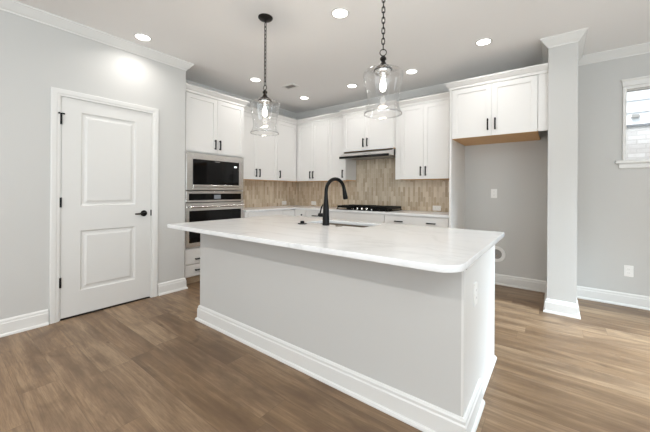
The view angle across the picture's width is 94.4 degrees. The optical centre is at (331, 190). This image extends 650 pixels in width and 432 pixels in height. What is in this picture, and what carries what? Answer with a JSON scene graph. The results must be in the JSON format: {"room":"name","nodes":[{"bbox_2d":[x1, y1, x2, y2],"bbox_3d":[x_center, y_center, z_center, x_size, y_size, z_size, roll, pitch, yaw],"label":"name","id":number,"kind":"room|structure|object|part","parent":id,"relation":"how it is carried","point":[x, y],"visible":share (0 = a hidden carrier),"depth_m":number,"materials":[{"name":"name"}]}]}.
{"room":"kitchen","nodes":[
{"label":"kitchen","id":0,"kind":"room"},
{"bbox_2d":[0,10,185,319],"bbox_3d":[-4.054,-0.195,1.173,0.690,2.734,6.700,0,0,37],"label":"wall","id":1,"kind":"structure","parent":0,"point":[36,57],"depth_m":2.64,"materials":[{"name":"grey paint"}]},
{"bbox_2d":[0,278,187,337],"bbox_3d":[-2.232,1.118,3.055,0.060,0.135,1.554,0,0,37],"label":"baseboard","id":2,"kind":"structure","parent":1,"relation":"attached to","point":[25,322],"depth_m":2.59,"materials":[{"name":"white paint"}]},
{"bbox_2d":[49,87,158,323],"bbox_3d":[-2.254,0.132,3.054,0.157,2.107,0.902,0,0,37],"label":"door","id":3,"kind":"structure","parent":1,"relation":"in","point":[104,152],"depth_m":2.98,"materials":[{"name":"white paint"}]},
{"bbox_3d":[-2.050,0.245,3.246,0.059,0.066,0.133,0,0,37],"label":"handle","id":4,"kind":"part","parent":3,"relation":"part of","materials":[{"name":"black metal"}]},
{"bbox_2d":[0,0,649,118],"bbox_3d":[-0.832,-1.496,0.384,6.590,0.089,9.270,0,0,37],"label":"trim","id":5,"kind":"structure","parent":1,"relation":"attached to","point":[10,6],"depth_m":3.18,"materials":[{"name":"white paint"}]},
{"bbox_2d":[193,93,294,120],"bbox_3d":[-1.482,-0.176,5.124,0.100,2.734,2.710,0,0,37],"label":"wall","id":6,"kind":"structure","parent":0,"point":[193,93],"depth_m":5.49,"materials":[{"name":"grey paint"}]},
{"bbox_2d":[243,112,277,180],"bbox_3d":[-1.307,-0.704,4.966,0.360,1.048,0.854,0,0,37],"label":"upper cabinet","id":7,"kind":"object","parent":6,"relation":"attached to","point":[260,132],"visible":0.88,"depth_m":4.91,"materials":[{"name":"white paint"}]},
{"bbox_3d":[-1.312,-0.702,4.727,0.019,1.041,0.365,0,0,37],"label":"door","id":8,"kind":"part","parent":7,"relation":"part of","materials":[{"name":"white paint"}]},
{"bbox_3d":[-1.331,-0.186,4.981,0.308,0.012,0.853,0,0,37],"label":"panel","id":9,"kind":"part","parent":7,"relation":"part of","materials":[{"name":"brown wood"}]},
{"bbox_3d":[-1.072,-0.700,5.050,0.019,1.041,0.433,0,0,37],"label":"door","id":10,"kind":"part","parent":7,"relation":"part of","materials":[{"name":"white paint"}]},
{"bbox_2d":[277,121,296,181],"bbox_3d":[-0.908,-0.701,5.502,0.360,1.048,0.477,0,0,37],"label":"upper cabinet","id":11,"kind":"object","parent":6,"relation":"attached to","point":[287,132],"visible":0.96,"depth_m":5.41,"materials":[{"name":"white paint"}]},
{"bbox_2d":[0,281,649,431],"bbox_3d":[-1.323,1.240,0.760,8.000,0.100,9.510,0,0,37],"label":"floor","id":12,"kind":"structure","parent":0,"point":[145,365],"depth_m":1.92,"materials":[{"name":"brown wood"}]},
{"bbox_2d":[184,83,248,283],"bbox_3d":[-1.734,-0.062,4.215,0.578,2.502,0.951,0,0,37],"label":"tall cabinet","id":13,"kind":"object","parent":12,"relation":"on","point":[212,126],"visible":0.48,"depth_m":3.97,"materials":[{"name":"white paint"}]},
{"bbox_3d":[-1.561,1.005,4.072,0.019,0.143,0.863,0,0,37],"label":"drawer","id":14,"kind":"part","parent":13,"relation":"part of","materials":[{"name":"white paint"}]},
{"bbox_3d":[-1.560,0.832,4.072,0.019,0.190,0.863,0,0,37],"label":"drawer","id":15,"kind":"part","parent":13,"relation":"part of","materials":[{"name":"white paint"}]},
{"bbox_3d":[-1.678,-0.864,3.899,0.019,0.723,0.430,0,0,37],"label":"door","id":16,"kind":"part","parent":13,"relation":"part of","materials":[{"name":"white paint"}]},
{"bbox_2d":[185,191,243,247],"bbox_3d":[-1.724,0.357,4.197,0.565,0.707,0.850,0,0,37],"label":"wall oven","id":17,"kind":"object","parent":13,"relation":"in","point":[199,205],"visible":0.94,"depth_m":3.96,"materials":[{"name":"silver metal"}]},
{"bbox_3d":[-1.554,0.077,4.071,0.022,0.143,0.850,0,0,37],"label":"control panel","id":18,"kind":"part","parent":17,"relation":"part of","materials":[{"name":"silver metal"}]},
{"bbox_3d":[-1.546,0.080,4.062,0.002,0.084,0.775,0,0,37],"label":"control glass","id":19,"kind":"part","parent":17,"relation":"part of","materials":[{"name":"black glass"}]},
{"bbox_3d":[-1.519,0.205,4.045,0.056,0.028,0.790,0,0,37],"label":"handle","id":20,"kind":"part","parent":17,"relation":"part of","materials":[{"name":"silver metal"}]},
{"bbox_2d":[185,152,243,189],"bbox_3d":[-1.741,-0.244,4.213,0.511,0.471,0.850,0,0,37],"label":"microwave","id":21,"kind":"object","parent":13,"relation":"in","point":[202,171],"visible":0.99,"depth_m":4.01,"materials":[{"name":"silver metal"}]},
{"bbox_3d":[-1.582,-0.240,4.027,0.026,0.320,0.571,0,0,37],"label":"door","id":22,"kind":"part","parent":21,"relation":"part of","materials":[{"name":"black glass"}]},
{"bbox_3d":[-1.377,-0.239,4.303,0.026,0.320,0.112,0,0,37],"label":"control panel","id":23,"kind":"part","parent":21,"relation":"part of","materials":[{"name":"black glass"}]},
{"bbox_3d":[-1.572,-1.271,4.101,0.195,0.082,0.951,0,0,37],"label":"crown molding","id":24,"kind":"part","parent":13,"relation":"part of","materials":[{"name":"white paint"}]},
{"bbox_3d":[-1.419,-0.862,4.246,0.019,0.723,0.430,0,0,37],"label":"door","id":25,"kind":"part","parent":13,"relation":"part of","materials":[{"name":"white paint"}]},
{"bbox_2d":[243,210,282,217],"bbox_3d":[-1.247,0.753,4.849,0.610,0.878,0.750,0,0,37],"label":"base cabinet","id":26,"kind":"object","parent":12,"relation":"on","point":[275,212],"visible":0.16,"depth_m":4.64,"materials":[{"name":"white paint"}]},
{"bbox_3d":[-1.020,0.399,4.711,0.019,0.146,0.697,0,0,37],"label":"drawer","id":27,"kind":"part","parent":26,"relation":"part of","materials":[{"name":"white paint"}]},
{"bbox_2d":[243,205,448,217],"bbox_3d":[0.053,0.307,4.448,3.155,0.030,1.657,0,0,37],"label":"countertop","id":28,"kind":"structure","parent":26,"relation":"on","point":[302,207],"depth_m":4.49,"materials":[{"name":"white stone"}]},
{"bbox_2d":[337,204,401,211],"bbox_3d":[0.581,0.263,4.683,0.890,0.064,0.510,0,0,37],"label":"gas cooktop","id":29,"kind":"object","parent":28,"relation":"in","point":[380,208],"visible":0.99,"depth_m":4.54,"materials":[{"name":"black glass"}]},
{"bbox_2d":[282,209,304,216],"bbox_3d":[-0.668,0.758,5.456,0.817,0.878,0.912,0,0,37],"label":"base cabinet","id":30,"kind":"object","parent":12,"relation":"on","point":[291,212],"visible":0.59,"depth_m":5.13,"materials":[{"name":"white paint"}]},
{"bbox_3d":[-0.532,0.403,5.148,0.228,0.146,0.019,0,0,37],"label":"drawer","id":31,"kind":"part","parent":30,"relation":"part of","materials":[{"name":"white paint"}]},
{"bbox_2d":[305,210,322,217],"bbox_3d":[-0.080,0.761,5.173,0.460,0.878,0.665,0,0,37],"label":"base cabinet","id":32,"kind":"object","parent":12,"relation":"on","point":[308,213],"visible":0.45,"depth_m":4.97,"materials":[{"name":"white paint"}]},
{"bbox_2d":[195,233,496,431],"bbox_3d":[-0.011,0.763,2.488,2.354,0.874,1.019,0,0,37],"label":"kitchen island","id":33,"kind":"object","parent":12,"relation":"on","point":[412,345],"visible":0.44,"depth_m":1.77,"materials":[{"name":"grey paint"}]},
{"bbox_2d":[167,215,503,272],"bbox_3d":[-0.073,0.309,2.391,2.375,0.030,1.308,0,0,37],"label":"island countertop","id":34,"kind":"structure","parent":33,"relation":"on","point":[435,249],"depth_m":1.89,"materials":[{"name":"white stone"}]},
{"bbox_2d":[318,177,347,225],"bbox_3d":[0.032,0.088,2.651,0.300,0.414,0.107,0,0,-32],"label":"kitchen faucet","id":35,"kind":"object","parent":34,"relation":"on","point":[325,214],"visible":0.99,"depth_m":2.56,"materials":[{"name":"black metal"}]},
{"bbox_3d":[-0.085,0.172,2.603,0.055,0.110,0.034,0,0,37],"label":"lever handle","id":36,"kind":"part","parent":35,"relation":"part of","materials":[{"name":"black metal"}]},
{"bbox_3d":[0.035,-0.042,2.651,0.254,0.154,0.031,0,0,-44],"label":"spout","id":37,"kind":"part","parent":35,"relation":"part of","materials":[{"name":"black metal"}]},
{"bbox_2d":[321,223,368,226],"bbox_3d":[0.103,0.422,2.743,0.649,0.190,0.356,0,0,37],"label":"sink","id":38,"kind":"object","parent":34,"relation":"in","point":[321,223],"visible":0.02,"depth_m":2.92,"materials":[{"name":"grey metal"}]},
{"bbox_3d":[-0.059,1.132,2.427,2.354,0.135,0.867,0,0,37],"label":"baseboard","id":39,"kind":"part","parent":33,"relation":"part of","materials":[{"name":"white paint"}]},
{"bbox_2d":[473,281,476,306],"bbox_3d":[0.769,0.550,1.606,0.008,0.117,0.072,0,0,37],"label":"wall outlet","id":40,"kind":"object","parent":33,"relation":"attached to","point":[475,283],"visible":1,"depth_m":1.59,"materials":[{"name":"white plastic"}]},
{"bbox_3d":[1.006,0.769,1.952,0.012,0.874,0.560,0,0,37],"label":"panel","id":41,"kind":"part","parent":33,"relation":"part of","materials":[{"name":"white paint"}]},
{"bbox_3d":[1.023,1.196,1.956,0.016,0.022,0.529,0,0,37],"label":"shoe molding","id":42,"kind":"part","parent":33,"relation":"part of","materials":[{"name":"white paint"}]},
{"bbox_2d":[329,211,384,222],"bbox_3d":[0.519,0.765,4.747,1.006,0.878,0.633,0,0,37],"label":"base cabinet","id":43,"kind":"object","parent":12,"relation":"on","point":[367,217],"visible":0.1,"depth_m":4.45,"materials":[{"name":"white paint"}]},
{"bbox_2d":[385,214,448,227],"bbox_3d":[1.266,0.770,4.172,0.875,0.878,0.665,0,0,37],"label":"base cabinet","id":44,"kind":"object","parent":12,"relation":"on","point":[393,219],"visible":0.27,"depth_m":3.91,"materials":[{"name":"white paint"}]},
{"bbox_2d":[449,139,464,228],"bbox_3d":[1.630,0.295,3.901,0.023,1.832,0.668,0,0,37],"label":"panel","id":45,"kind":"object","parent":12,"relation":"on","point":[456,150],"visible":0.56,"depth_m":3.83,"materials":[{"name":"white paint"}]},
{"bbox_2d":[15,0,649,112],"bbox_3d":[-1.304,-1.593,0.761,8.000,0.100,9.510,0,0,37],"label":"ceiling","id":46,"kind":"structure","parent":0,"point":[316,51],"depth_m":2.96,"materials":[{"name":"white paint"}]},
{"bbox_2d":[134,33,151,40],"bbox_3d":[-1.898,-1.543,3.029,0.156,0.007,0.156,0,0,37],"label":"recessed light","id":47,"kind":"object","parent":46,"relation":"in","point":[140,36],"visible":1,"depth_m":3.02,"materials":[{"name":"white paint"}]},
{"bbox_2d":[250,77,260,81],"bbox_3d":[-1.052,-1.536,4.167,0.156,0.007,0.156,0,0,37],"label":"recessed light","id":48,"kind":"object","parent":46,"relation":"in","point":[254,79],"visible":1,"depth_m":4.15,"materials":[{"name":"white plastic"}]},
{"bbox_2d":[258,13,272,116],"bbox_3d":[-0.589,-1.022,2.671,0.262,1.030,0.262,0,0,37],"label":"pendant light","id":49,"kind":"object","parent":46,"relation":"hanging from","point":[264,100],"visible":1,"depth_m":2.66,"materials":[{"name":"brown metal"}]},
{"bbox_3d":[-0.591,-0.700,2.671,0.044,0.084,0.044,0,0,37],"label":"bulb","id":50,"kind":"part","parent":49,"relation":"part of","materials":[{"name":"white glass"}]},
{"bbox_2d":[259,100,270,107],"bbox_3d":[-0.591,-0.765,2.671,0.108,0.056,0.108,0,0,37],"label":"socket","id":51,"kind":"object","parent":49,"relation":"attached to","point":[264,103],"depth_m":2.65,"materials":[{"name":"silver metal"}]},
{"bbox_3d":[-0.588,-1.213,2.671,0.020,0.566,0.020,0,0,-8],"label":"chain","id":52,"kind":"part","parent":49,"relation":"part of","materials":[{"name":"brown metal"}]},
{"bbox_2d":[281,83,299,89],"bbox_3d":[-0.604,-1.534,4.429,0.240,0.006,0.150,0,0,37],"label":"ceiling vent","id":53,"kind":"object","parent":46,"relation":"in","point":[292,85],"visible":1,"depth_m":4.42,"materials":[{"name":"grey metal"}]},
{"bbox_2d":[331,8,348,18],"bbox_3d":[0.073,-1.530,2.596,0.156,0.007,0.156,0,0,37],"label":"recessed light","id":54,"kind":"object","parent":46,"relation":"in","point":[339,13],"visible":1,"depth_m":2.59,"materials":[{"name":"white plastic"}]},
{"bbox_2d":[333,9,346,17],"bbox_3d":[0.073,-1.530,2.596,0.128,0.004,0.128,0,0,37],"label":"diffuser","id":55,"kind":"object","parent":54,"relation":"attached to","point":[337,13],"depth_m":2.59,"materials":[{"name":"white plastic"}]},
{"bbox_2d":[347,84,356,87],"bbox_3d":[0.300,-1.527,4.385,0.156,0.007,0.156,0,0,37],"label":"recessed light","id":56,"kind":"object","parent":46,"relation":"in","point":[348,85],"visible":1,"depth_m":4.37,"materials":[{"name":"white plastic"}]},
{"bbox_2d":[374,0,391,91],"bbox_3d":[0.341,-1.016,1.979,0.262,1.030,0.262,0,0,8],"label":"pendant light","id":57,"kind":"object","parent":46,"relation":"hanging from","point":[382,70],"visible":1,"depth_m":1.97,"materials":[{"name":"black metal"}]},
{"bbox_2d":[375,68,390,79],"bbox_3d":[0.339,-0.759,1.979,0.108,0.056,0.108,0,0,8],"label":"socket","id":58,"kind":"object","parent":57,"relation":"attached to","point":[382,73],"depth_m":1.96,"materials":[{"name":"silver metal"}]},
{"bbox_3d":[0.342,-1.207,1.980,0.020,0.566,0.020,0,0,-37],"label":"chain","id":59,"kind":"part","parent":57,"relation":"part of","materials":[{"name":"brown metal"}]},
{"bbox_3d":[0.338,-0.694,1.979,0.044,0.084,0.044,0,0,8],"label":"bulb","id":60,"kind":"part","parent":57,"relation":"part of","materials":[{"name":"white glass"}]},
{"bbox_2d":[405,69,417,73],"bbox_3d":[1.023,-1.523,3.849,0.156,0.007,0.156,0,0,37],"label":"recessed light","id":61,"kind":"object","parent":46,"relation":"in","point":[410,71],"visible":1,"depth_m":3.84,"materials":[{"name":"white plastic"}]},
{"bbox_2d":[406,70,416,73],"bbox_3d":[1.023,-1.523,3.849,0.128,0.004,0.128,0,0,37],"label":"diffuser","id":62,"kind":"object","parent":61,"relation":"attached to","point":[407,71],"depth_m":3.84,"materials":[{"name":"white plastic"}]},
{"bbox_2d":[475,38,491,45],"bbox_3d":[1.555,-1.520,3.075,0.156,0.007,0.156,0,0,37],"label":"recessed light","id":63,"kind":"object","parent":46,"relation":"in","point":[484,41],"visible":1,"depth_m":3.06,"materials":[{"name":"white plastic"}]},
{"bbox_2d":[477,39,490,44],"bbox_3d":[1.555,-1.520,3.076,0.128,0.004,0.128,0,0,37],"label":"diffuser","id":64,"kind":"object","parent":63,"relation":"attached to","point":[481,41],"depth_m":3.06,"materials":[{"name":"white plastic"}]},
{"bbox_2d":[296,53,649,295],"bbox_3d":[2.009,-0.153,4.128,6.690,2.734,0.140,0,0,37],"label":"wall","id":65,"kind":"structure","parent":0,"point":[613,202],"depth_m":3.39,"materials":[{"name":"grey paint"}]},
{"bbox_2d":[288,120,328,181],"bbox_3d":[-0.395,-0.698,5.605,1.062,1.048,0.360,0,0,37],"label":"upper cabinet","id":66,"kind":"object","parent":65,"relation":"attached to","point":[312,138],"visible":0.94,"depth_m":5.38,"materials":[{"name":"white paint"}]},
{"bbox_2d":[244,105,343,124],"bbox_3d":[-0.608,-1.264,4.789,1.055,0.082,1.297,0,0,37],"label":"crown molding","id":67,"kind":"structure","parent":66,"relation":"attached to","point":[248,109],"depth_m":5.17,"materials":[{"name":"white paint"}]},
{"bbox_3d":[-0.485,-0.696,5.500,0.358,1.041,0.019,0,0,37],"label":"door","id":68,"kind":"part","parent":66,"relation":"part of","materials":[{"name":"white paint"}]},
{"bbox_3d":[-0.383,-0.179,5.626,1.062,0.012,0.308,0,0,37],"label":"panel","id":69,"kind":"part","parent":66,"relation":"part of","materials":[{"name":"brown wood"}]},
{"bbox_3d":[-0.197,-0.694,5.285,0.356,1.041,0.019,0,0,37],"label":"door","id":70,"kind":"part","parent":66,"relation":"part of","materials":[{"name":"white paint"}]},
{"bbox_2d":[328,118,355,180],"bbox_3d":[0.177,-0.694,5.179,0.357,1.048,0.360,0,0,37],"label":"upper cabinet","id":71,"kind":"object","parent":65,"relation":"attached to","point":[344,169],"visible":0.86,"depth_m":5.08,"materials":[{"name":"white paint"}]},
{"bbox_3d":[0.094,-0.693,5.068,0.355,1.041,0.019,0,0,37],"label":"door","id":72,"kind":"part","parent":71,"relation":"part of","materials":[{"name":"white paint"}]},
{"bbox_2d":[243,158,448,211],"bbox_3d":[0.052,-0.183,4.455,3.160,0.951,1.670,0,0,37],"label":"backsplash","id":73,"kind":"structure","parent":65,"relation":"attached to","point":[375,183],"depth_m":5.07,"materials":[{"name":"tile"}]},
{"bbox_2d":[433,206,440,210],"bbox_3d":[1.530,0.253,4.378,0.117,0.072,0.008,0,0,37],"label":"wall outlet","id":74,"kind":"object","parent":73,"relation":"attached to","point":[435,208],"visible":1,"depth_m":4.37,"materials":[{"name":"white plastic"}]},
{"bbox_2d":[339,100,397,152],"bbox_3d":[0.648,-0.960,4.772,0.978,0.674,0.453,0,0,37],"label":"upper cabinet","id":75,"kind":"object","parent":65,"relation":"attached to","point":[372,129],"visible":0.96,"depth_m":4.60,"materials":[{"name":"white paint"}]},
{"bbox_3d":[0.364,-0.919,4.775,0.412,0.585,0.019,0,0,37],"label":"door","id":76,"kind":"part","parent":75,"relation":"part of","materials":[{"name":"white paint"}]},
{"bbox_2d":[339,148,394,159],"bbox_3d":[0.621,-0.561,4.738,0.858,0.120,0.517,0,0,37],"label":"range hood","id":77,"kind":"object","parent":75,"relation":"attached to","point":[383,153],"visible":0.98,"depth_m":4.57,"materials":[{"name":"silver metal"}]},
{"bbox_3d":[0.555,-1.257,4.645,0.978,0.082,0.135,0,0,37],"label":"crown molding","id":78,"kind":"part","parent":75,"relation":"part of","materials":[{"name":"white paint"}]},
{"bbox_3d":[0.715,-0.917,4.514,0.456,0.585,0.019,0,0,37],"label":"door","id":79,"kind":"part","parent":75,"relation":"part of","materials":[{"name":"white paint"}]},
{"bbox_2d":[395,92,449,179],"bbox_3d":[1.367,-0.727,4.283,0.854,1.130,0.378,0,0,37],"label":"upper cabinet","id":80,"kind":"object","parent":65,"relation":"attached to","point":[422,130],"visible":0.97,"depth_m":4.18,"materials":[{"name":"white paint"}]},
{"bbox_3d":[1.146,-0.686,4.285,0.336,1.041,0.019,0,0,37],"label":"door","id":81,"kind":"part","parent":80,"relation":"part of","materials":[{"name":"white paint"}]},
{"bbox_3d":[1.277,-1.252,4.155,0.758,0.082,0.062,0,0,37],"label":"crown molding","id":82,"kind":"part","parent":80,"relation":"part of","materials":[{"name":"white paint"}]},
{"bbox_3d":[1.384,-0.168,4.311,0.854,0.012,0.308,0,0,37],"label":"panel","id":83,"kind":"part","parent":80,"relation":"part of","materials":[{"name":"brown wood"}]},
{"bbox_3d":[1.420,-0.684,4.082,0.339,1.041,0.019,0,0,37],"label":"door","id":84,"kind":"part","parent":80,"relation":"part of","materials":[{"name":"white paint"}]},
{"bbox_2d":[491,189,496,197],"bbox_3d":[2.129,0.036,3.945,0.072,0.117,0.008,0,0,37],"label":"wall outlet","id":85,"kind":"object","parent":65,"relation":"attached to","point":[493,191],"visible":1,"depth_m":3.94,"materials":[{"name":"white plastic"}]},
{"bbox_2d":[444,63,547,145],"bbox_3d":[1.981,-0.954,3.615,1.016,0.669,0.718,0,0,37],"label":"upper cabinet","id":86,"kind":"object","parent":65,"relation":"attached to","point":[515,110],"visible":1,"depth_m":3.34,"materials":[{"name":"white paint"}]},
{"bbox_3d":[1.638,-0.915,3.902,0.023,0.587,0.668,0,0,37],"label":"panel","id":87,"kind":"part","parent":86,"relation":"part of","materials":[{"name":"white paint"}]},
{"bbox_3d":[1.627,-0.913,3.505,0.424,0.580,0.019,0,0,37],"label":"door","id":88,"kind":"part","parent":86,"relation":"part of","materials":[{"name":"white paint"}]},
{"bbox_3d":[1.885,-1.248,3.483,1.016,0.082,0.389,0,0,37],"label":"crown molding","id":89,"kind":"part","parent":86,"relation":"part of","materials":[{"name":"white paint"}]},
{"bbox_3d":[1.996,-0.625,3.646,0.856,0.012,0.648,0,0,37],"label":"panel","id":90,"kind":"part","parent":86,"relation":"part of","materials":[{"name":"brown wood"}]},
{"bbox_3d":[1.969,-0.911,3.251,0.423,0.580,0.019,0,0,37],"label":"door","id":91,"kind":"part","parent":86,"relation":"part of","materials":[{"name":"white paint"}]},
{"bbox_2d":[495,246,505,261],"bbox_3d":[2.143,0.825,3.916,0.208,0.208,0.029,0,0,37],"label":"water supply box","id":92,"kind":"object","parent":65,"relation":"attached to","point":[500,254],"visible":0.56,"depth_m":3.90,"materials":[{"name":"white plastic"}]},
{"bbox_3d":[2.151,0.825,3.926,0.124,0.124,0.002,0,0,37],"label":"recess plate","id":93,"kind":"part","parent":92,"relation":"part of","materials":[{"name":"grey plastic"}]},
{"bbox_2d":[495,273,649,318],"bbox_3d":[2.978,1.153,2.846,3.390,0.135,0.748,0,0,37],"label":"baseboard","id":94,"kind":"structure","parent":65,"relation":"attached to","point":[568,309],"depth_m":3.25,"materials":[{"name":"white paint"}]},
{"bbox_2d":[624,265,633,276],"bbox_3d":[3.145,0.850,3.184,0.072,0.117,0.008,0,0,37],"label":"wall outlet","id":95,"kind":"object","parent":65,"relation":"attached to","point":[628,270],"visible":1,"depth_m":3.18,"materials":[{"name":"white plastic"}]},
{"bbox_2d":[615,75,649,167],"bbox_3d":[3.487,-0.709,2.962,1.022,0.945,0.120,0,0,37],"label":"window","id":96,"kind":"structure","parent":65,"relation":"in","point":[644,81],"depth_m":3.18,"materials":[{"name":"white paint"}]},
{"bbox_3d":[3.479,-0.278,2.956,1.022,0.083,0.105,0,0,37],"label":"sill","id":97,"kind":"part","parent":96,"relation":"part of","materials":[{"name":"white paint"}]},
{"bbox_3d":[3.509,-0.699,2.992,0.852,0.755,0.045,0,0,37],"label":"frame","id":98,"kind":"part","parent":96,"relation":"part of","materials":[{"name":"white paint"}]},
{"bbox_2d":[547,42,577,303],"bbox_3d":[2.479,-0.150,3.243,0.232,2.734,0.718,0,0,37],"label":"wall pillar","id":99,"kind":"structure","parent":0,"point":[562,60],"depth_m":2.95,"materials":[{"name":"grey paint"}]},
{"label":"outside","id":100,"kind":"structure","parent":0,"visible":0},
{"bbox_3d":[5.206,1.585,3.004,14.000,0.100,1.890,0,0,37],"label":"ground","id":101,"kind":"structure","parent":100,"visible":0},
{"bbox_2d":[626,89,649,159],"bbox_3d":[5.820,-0.936,3.807,14.000,4.950,0.290,0,0,37],"label":"neighbouring house","id":102,"kind":"structure","parent":101,"relation":"on","point":[638,102],"depth_m":4.58,"materials":[{"name":"brick"}]},
{"bbox_2d":[631,114,640,117],"bbox_3d":[4.617,-1.136,4.567,0.090,0.045,0.070,0,0,37],"label":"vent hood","id":103,"kind":"object","parent":102,"relation":"attached to","point":[632,115],"depth_m":4.56,"materials":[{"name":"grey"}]}
]}

